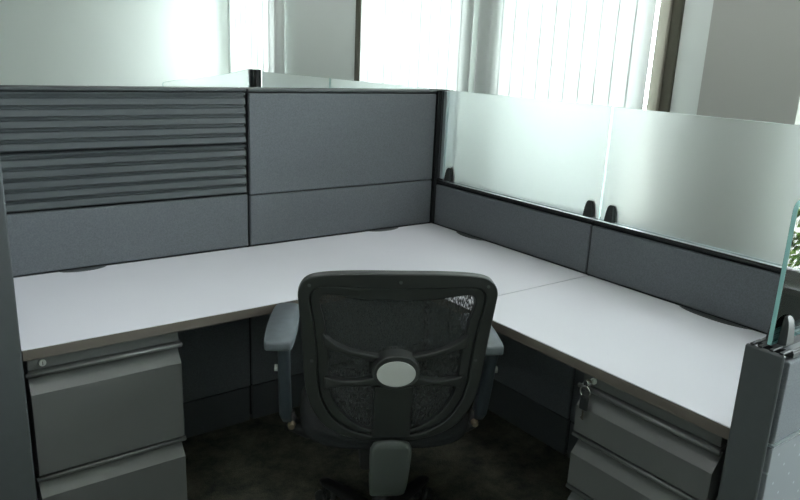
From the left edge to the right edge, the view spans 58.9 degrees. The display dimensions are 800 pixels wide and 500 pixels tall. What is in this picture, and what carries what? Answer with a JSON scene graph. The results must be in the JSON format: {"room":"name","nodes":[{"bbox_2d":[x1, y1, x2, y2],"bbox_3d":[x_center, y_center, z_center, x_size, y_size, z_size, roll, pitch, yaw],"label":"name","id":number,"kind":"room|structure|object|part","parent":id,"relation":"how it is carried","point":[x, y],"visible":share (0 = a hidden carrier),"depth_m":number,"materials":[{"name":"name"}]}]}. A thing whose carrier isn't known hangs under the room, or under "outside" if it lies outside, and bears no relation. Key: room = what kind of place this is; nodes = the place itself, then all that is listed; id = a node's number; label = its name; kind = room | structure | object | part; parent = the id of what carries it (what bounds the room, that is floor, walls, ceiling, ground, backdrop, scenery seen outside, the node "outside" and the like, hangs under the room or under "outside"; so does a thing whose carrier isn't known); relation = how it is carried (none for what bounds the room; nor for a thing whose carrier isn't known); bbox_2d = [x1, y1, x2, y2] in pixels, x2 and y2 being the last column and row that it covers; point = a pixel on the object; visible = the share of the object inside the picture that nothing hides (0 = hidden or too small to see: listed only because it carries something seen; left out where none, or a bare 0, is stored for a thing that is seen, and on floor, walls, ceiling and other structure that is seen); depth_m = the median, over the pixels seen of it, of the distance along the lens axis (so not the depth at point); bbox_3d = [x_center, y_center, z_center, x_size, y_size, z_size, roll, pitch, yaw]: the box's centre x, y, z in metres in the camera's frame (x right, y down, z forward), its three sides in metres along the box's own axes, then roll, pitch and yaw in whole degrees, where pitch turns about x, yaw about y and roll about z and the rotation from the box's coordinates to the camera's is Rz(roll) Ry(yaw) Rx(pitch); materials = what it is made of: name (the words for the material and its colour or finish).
{"room":"office cubicle","nodes":[
{"label":"office cubicle","id":0,"kind":"room"},
{"bbox_2d":[0,0,228,85],"bbox_3d":[-4.245,-1.753,6.009,6.300,2.750,0.250,-9,19,-35],"label":"window","id":1,"kind":"structure","parent":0,"point":[43,42],"depth_m":6.87,"materials":[{"name":"glass"}]},
{"bbox_2d":[250,69,260,86],"bbox_3d":[-0.937,-0.484,4.598,0.058,1.333,0.086,-9,19,-35],"label":"post","id":2,"kind":"object","parent":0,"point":[255,74],"visible":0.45,"depth_m":4.41,"materials":[{"name":"black"}]},
{"bbox_2d":[182,401,571,499],"bbox_3d":[-1.265,0.843,2.434,6.300,0.100,10.520,-9,19,-35],"label":"floor","id":3,"kind":"structure","parent":0,"point":[259,458],"depth_m":2.61,"materials":[{"name":"carpet"}]},
{"bbox_2d":[0,158,36,499],"bbox_3d":[-1.139,0.244,1.945,0.086,1.321,0.667,-9,19,-35],"label":"partition panel","id":4,"kind":"object","parent":3,"relation":"on","point":[17,475],"visible":1,"depth_m":1.70,"materials":[{"name":"black fabric"}]},
{"bbox_2d":[22,332,186,499],"bbox_3d":[-0.930,0.521,2.140,0.390,0.702,0.535,-9,19,-35],"label":"drawer pedestal","id":5,"kind":"object","parent":3,"relation":"on","point":[106,422],"visible":0.78,"depth_m":1.90,"materials":[{"name":"paint"}]},
{"bbox_3d":[-0.776,0.257,1.869,0.378,0.035,0.028,-9,19,-35],"label":"rail","id":6,"kind":"part","parent":5,"relation":"part of","materials":[{"name":"metal"}]},
{"bbox_3d":[-0.791,0.721,1.990,0.378,0.311,0.044,-9,19,-35],"label":"drawer","id":7,"kind":"part","parent":5,"relation":"part of","materials":[{"name":"paint"}]},
{"bbox_2d":[13,223,587,361],"bbox_3d":[-0.304,0.107,2.353,1.760,0.034,0.890,-9,19,-35],"label":"countertop","id":8,"kind":"structure","parent":5,"relation":"on","point":[67,311],"depth_m":2.28,"materials":[{"name":"white laminate"}]},
{"bbox_2d":[0,85,249,437],"bbox_3d":[-0.951,0.104,2.484,0.876,1.321,0.084,-9,19,-35],"label":"partition panel","id":9,"kind":"object","parent":3,"relation":"on","point":[93,176],"visible":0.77,"depth_m":2.38,"materials":[{"name":"black fabric"}]},
{"bbox_2d":[240,87,436,418],"bbox_3d":[-0.244,-0.006,2.996,0.876,1.321,0.080,-9,19,-35],"label":"partition panel","id":10,"kind":"object","parent":3,"relation":"on","point":[321,162],"visible":0.69,"depth_m":2.85,"materials":[{"name":"black fabric"}]},
{"bbox_2d":[264,270,503,499],"bbox_3d":[-0.053,0.452,2.039,0.651,0.964,0.581,1,15,-6],"label":"office chair","id":11,"kind":"object","parent":3,"relation":"on","point":[392,407],"visible":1,"depth_m":1.80,"materials":[{"name":"grey plastic"}]},
{"bbox_3d":[-0.322,0.356,1.985,0.045,0.276,0.117,1,15,-6],"label":"arm post","id":12,"kind":"part","parent":11,"relation":"part of","materials":[{"name":"grey plastic"}]},
{"bbox_3d":[-0.173,0.786,2.280,0.052,0.048,0.255,-11,20,-41],"label":"leg","id":13,"kind":"part","parent":11,"relation":"part of","materials":[{"name":"black plastic"}]},
{"bbox_3d":[-0.050,0.459,2.107,0.490,0.052,0.450,1,15,-6],"label":"seat","id":14,"kind":"part","parent":11,"relation":"part of","materials":[{"name":"fabric"}]},
{"bbox_3d":[-0.014,0.290,1.797,0.388,0.406,0.067,1,15,-6],"label":"panel","id":15,"kind":"part","parent":11,"relation":"part of","materials":[{"name":"grey fabric"}]},
{"bbox_3d":[-0.013,0.277,1.786,0.485,0.490,0.117,1,15,-6],"label":"backrest frame","id":16,"kind":"part","parent":11,"relation":"part of","materials":[{"name":"grey plastic"}]},
{"bbox_3d":[0.023,0.788,2.301,0.052,0.048,0.255,11,18,28],"label":"leg","id":17,"kind":"part","parent":11,"relation":"part of","materials":[{"name":"black plastic"}]},
{"bbox_3d":[0.237,0.369,2.027,0.056,0.276,0.157,1,15,-6],"label":"arm post","id":18,"kind":"part","parent":11,"relation":"part of","materials":[{"name":"grey plastic"}]},
{"bbox_2d":[422,89,449,369],"bbox_3d":[0.160,-0.060,3.256,0.083,1.321,0.128,-9,19,-35],"label":"post","id":19,"kind":"object","parent":3,"relation":"on","point":[442,95],"visible":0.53,"depth_m":3.10,"materials":[{"name":"black metal"}]},
{"bbox_2d":[427,179,600,453],"bbox_3d":[0.426,0.235,2.957,0.080,0.933,0.862,-9,19,-35],"label":"partition panel","id":20,"kind":"object","parent":3,"relation":"on","point":[532,390],"visible":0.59,"depth_m":2.80,"materials":[{"name":"black fabric"}]},
{"bbox_3d":[0.444,-0.208,2.833,0.072,0.010,0.862,-9,19,-35],"label":"rail","id":21,"kind":"part","parent":20,"relation":"part of","materials":[{"name":"black"}]},
{"bbox_2d":[444,90,612,217],"bbox_3d":[0.455,-0.395,2.744,0.041,0.384,0.838,-9,19,-35],"label":"glass screen","id":22,"kind":"object","parent":20,"relation":"on","point":[551,153],"visible":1,"depth_m":2.68,"materials":[{"name":"white"}]},
{"bbox_2d":[566,373,727,499],"bbox_3d":[0.773,0.658,1.915,0.535,0.702,0.388,-9,19,-35],"label":"drawer pedestal","id":23,"kind":"object","parent":3,"relation":"on","point":[627,447],"visible":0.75,"depth_m":1.71,"materials":[{"name":"paint"}]},
{"bbox_3d":[0.570,0.832,1.812,0.044,0.307,0.376,-9,19,-35],"label":"drawer","id":24,"kind":"part","parent":23,"relation":"part of","materials":[{"name":"paint"}]},
{"bbox_2d":[579,379,592,419],"bbox_3d":[0.468,0.378,1.799,0.029,0.110,0.031,8,16,19],"label":"keys","id":25,"kind":"object","parent":23,"relation":"hanging from","point":[583,404],"visible":1,"depth_m":1.79,"materials":[{"name":"silver metal"}]},
{"bbox_2d":[459,276,765,439],"bbox_3d":[0.685,0.247,2.004,0.610,0.034,0.876,-9,19,-35],"label":"countertop","id":26,"kind":"structure","parent":23,"relation":"on","point":[684,362],"depth_m":1.94,"materials":[{"name":"white laminate"}]},
{"bbox_3d":[0.580,0.599,1.748,0.044,0.135,0.376,-9,19,-35],"label":"drawer","id":27,"kind":"part","parent":23,"relation":"part of","materials":[{"name":"paint"}]},
{"bbox_3d":[0.597,0.366,1.689,0.028,0.035,0.376,-9,19,-35],"label":"rail","id":28,"kind":"part","parent":23,"relation":"part of","materials":[{"name":"metal"}]},
{"bbox_2d":[567,219,781,457],"bbox_3d":[0.948,0.445,2.279,0.080,0.933,0.890,-9,19,-35],"label":"partition panel","id":29,"kind":"object","parent":3,"relation":"on","point":[740,289],"visible":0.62,"depth_m":2.22,"materials":[{"name":"black fabric"}]},
{"bbox_3d":[0.965,0.002,2.156,0.072,0.010,0.890,-9,19,-35],"label":"rail","id":30,"kind":"part","parent":29,"relation":"part of","materials":[{"name":"black"}]},
{"bbox_2d":[601,107,799,264],"bbox_3d":[0.965,-0.190,2.082,0.041,0.384,0.864,-9,19,-35],"label":"glass screen","id":31,"kind":"object","parent":29,"relation":"on","point":[728,184],"visible":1,"depth_m":2.13,"materials":[{"name":"white"}]},
{"bbox_2d":[717,334,799,499],"bbox_3d":[0.982,0.599,1.716,0.718,0.939,0.084,-9,19,-35],"label":"partition panel","id":32,"kind":"object","parent":3,"relation":"on","point":[762,459],"visible":0.96,"depth_m":1.43,"materials":[{"name":"black"}]},
{"bbox_3d":[1.018,0.155,1.606,0.675,0.014,0.072,-9,19,-35],"label":"rail","id":33,"kind":"part","parent":32,"relation":"part of","materials":[{"name":"black"}]},
{"bbox_2d":[766,200,799,345],"bbox_3d":[0.986,0.009,1.541,0.627,0.290,0.041,-9,19,-35],"label":"glass screen","id":34,"kind":"object","parent":32,"relation":"on","point":[785,322],"visible":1,"depth_m":1.39,"materials":[{"name":"teal"}]},
{"bbox_3d":[-0.137,0.009,3.689,0.080,0.933,0.847,-9,19,-35],"label":"partition panel","id":35,"kind":"object","parent":3,"relation":"on","visible":0},
{"bbox_2d":[330,78,429,88],"bbox_3d":[-0.126,-0.628,3.499,0.041,0.384,0.840,-9,19,-35],"label":"glass screen","id":36,"kind":"object","parent":35,"relation":"on","point":[334,83],"visible":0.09,"depth_m":3.54,"materials":[{"name":"white"}]},
{"bbox_3d":[-0.641,-0.194,4.344,0.080,0.933,0.835,-9,19,-35],"label":"partition panel","id":37,"kind":"object","parent":3,"relation":"on","visible":0},
{"bbox_2d":[262,72,330,87],"bbox_3d":[-0.620,-0.827,4.141,0.041,0.384,0.810,-9,19,-35],"label":"glass screen","id":38,"kind":"object","parent":37,"relation":"on","point":[269,79],"visible":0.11,"depth_m":4.11,"materials":[{"name":"white"}]},
{"bbox_3d":[-1.319,-0.238,4.383,0.844,0.939,0.080,-9,19,-35],"label":"partition panel","id":39,"kind":"object","parent":3,"relation":"on","visible":0},
{"bbox_2d":[163,69,250,86],"bbox_3d":[-1.160,-0.902,4.300,0.550,0.397,0.041,-9,19,-35],"label":"glass screen","id":40,"kind":"object","parent":39,"relation":"on","point":[239,78],"visible":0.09,"depth_m":4.30,"materials":[{"name":"white"}]},
{"bbox_2d":[227,0,713,114],"bbox_3d":[1.230,-0.907,3.812,0.250,2.750,10.020,-9,19,-35],"label":"wall","id":41,"kind":"structure","parent":0,"point":[319,34],"depth_m":5.81,"materials":[{"name":"paint"}]},
{"bbox_2d":[229,0,284,86],"bbox_3d":[-1.390,-2.000,6.821,0.060,1.875,1.117,-9,19,-35],"label":"vertical blind","id":42,"kind":"object","parent":41,"relation":"attached to","point":[257,27],"visible":0.47,"depth_m":6.76,"materials":[{"name":"white fabric"}]},
{"bbox_2d":[354,0,684,111],"bbox_3d":[0.529,-1.271,4.550,0.170,1.960,2.850,-9,19,-35],"label":"window","id":43,"kind":"structure","parent":41,"relation":"in","point":[670,17],"depth_m":3.48,"materials":[{"name":"brown metal"}]},
{"bbox_2d":[360,0,474,91],"bbox_3d":[0.071,-1.412,4.922,0.060,1.875,1.258,-9,19,-35],"label":"vertical blind","id":44,"kind":"object","parent":43,"relation":"attached to","point":[415,43],"visible":0.44,"depth_m":4.86,"materials":[{"name":"white fabric"}]},
{"bbox_2d":[473,0,656,216],"bbox_3d":[0.844,-1.101,3.917,0.060,1.875,1.243,-9,19,-35],"label":"vertical blind","id":45,"kind":"object","parent":43,"relation":"attached to","point":[594,52],"visible":0.38,"depth_m":3.84,"materials":[{"name":"white fabric"}]},
{"bbox_2d":[696,0,799,124],"bbox_3d":[1.554,-0.705,3.130,0.070,2.750,0.450,-9,19,-35],"label":"wall","id":46,"kind":"structure","parent":41,"relation":"attached to","point":[751,70],"depth_m":3.07,"materials":[{"name":"paint"}]}
]}

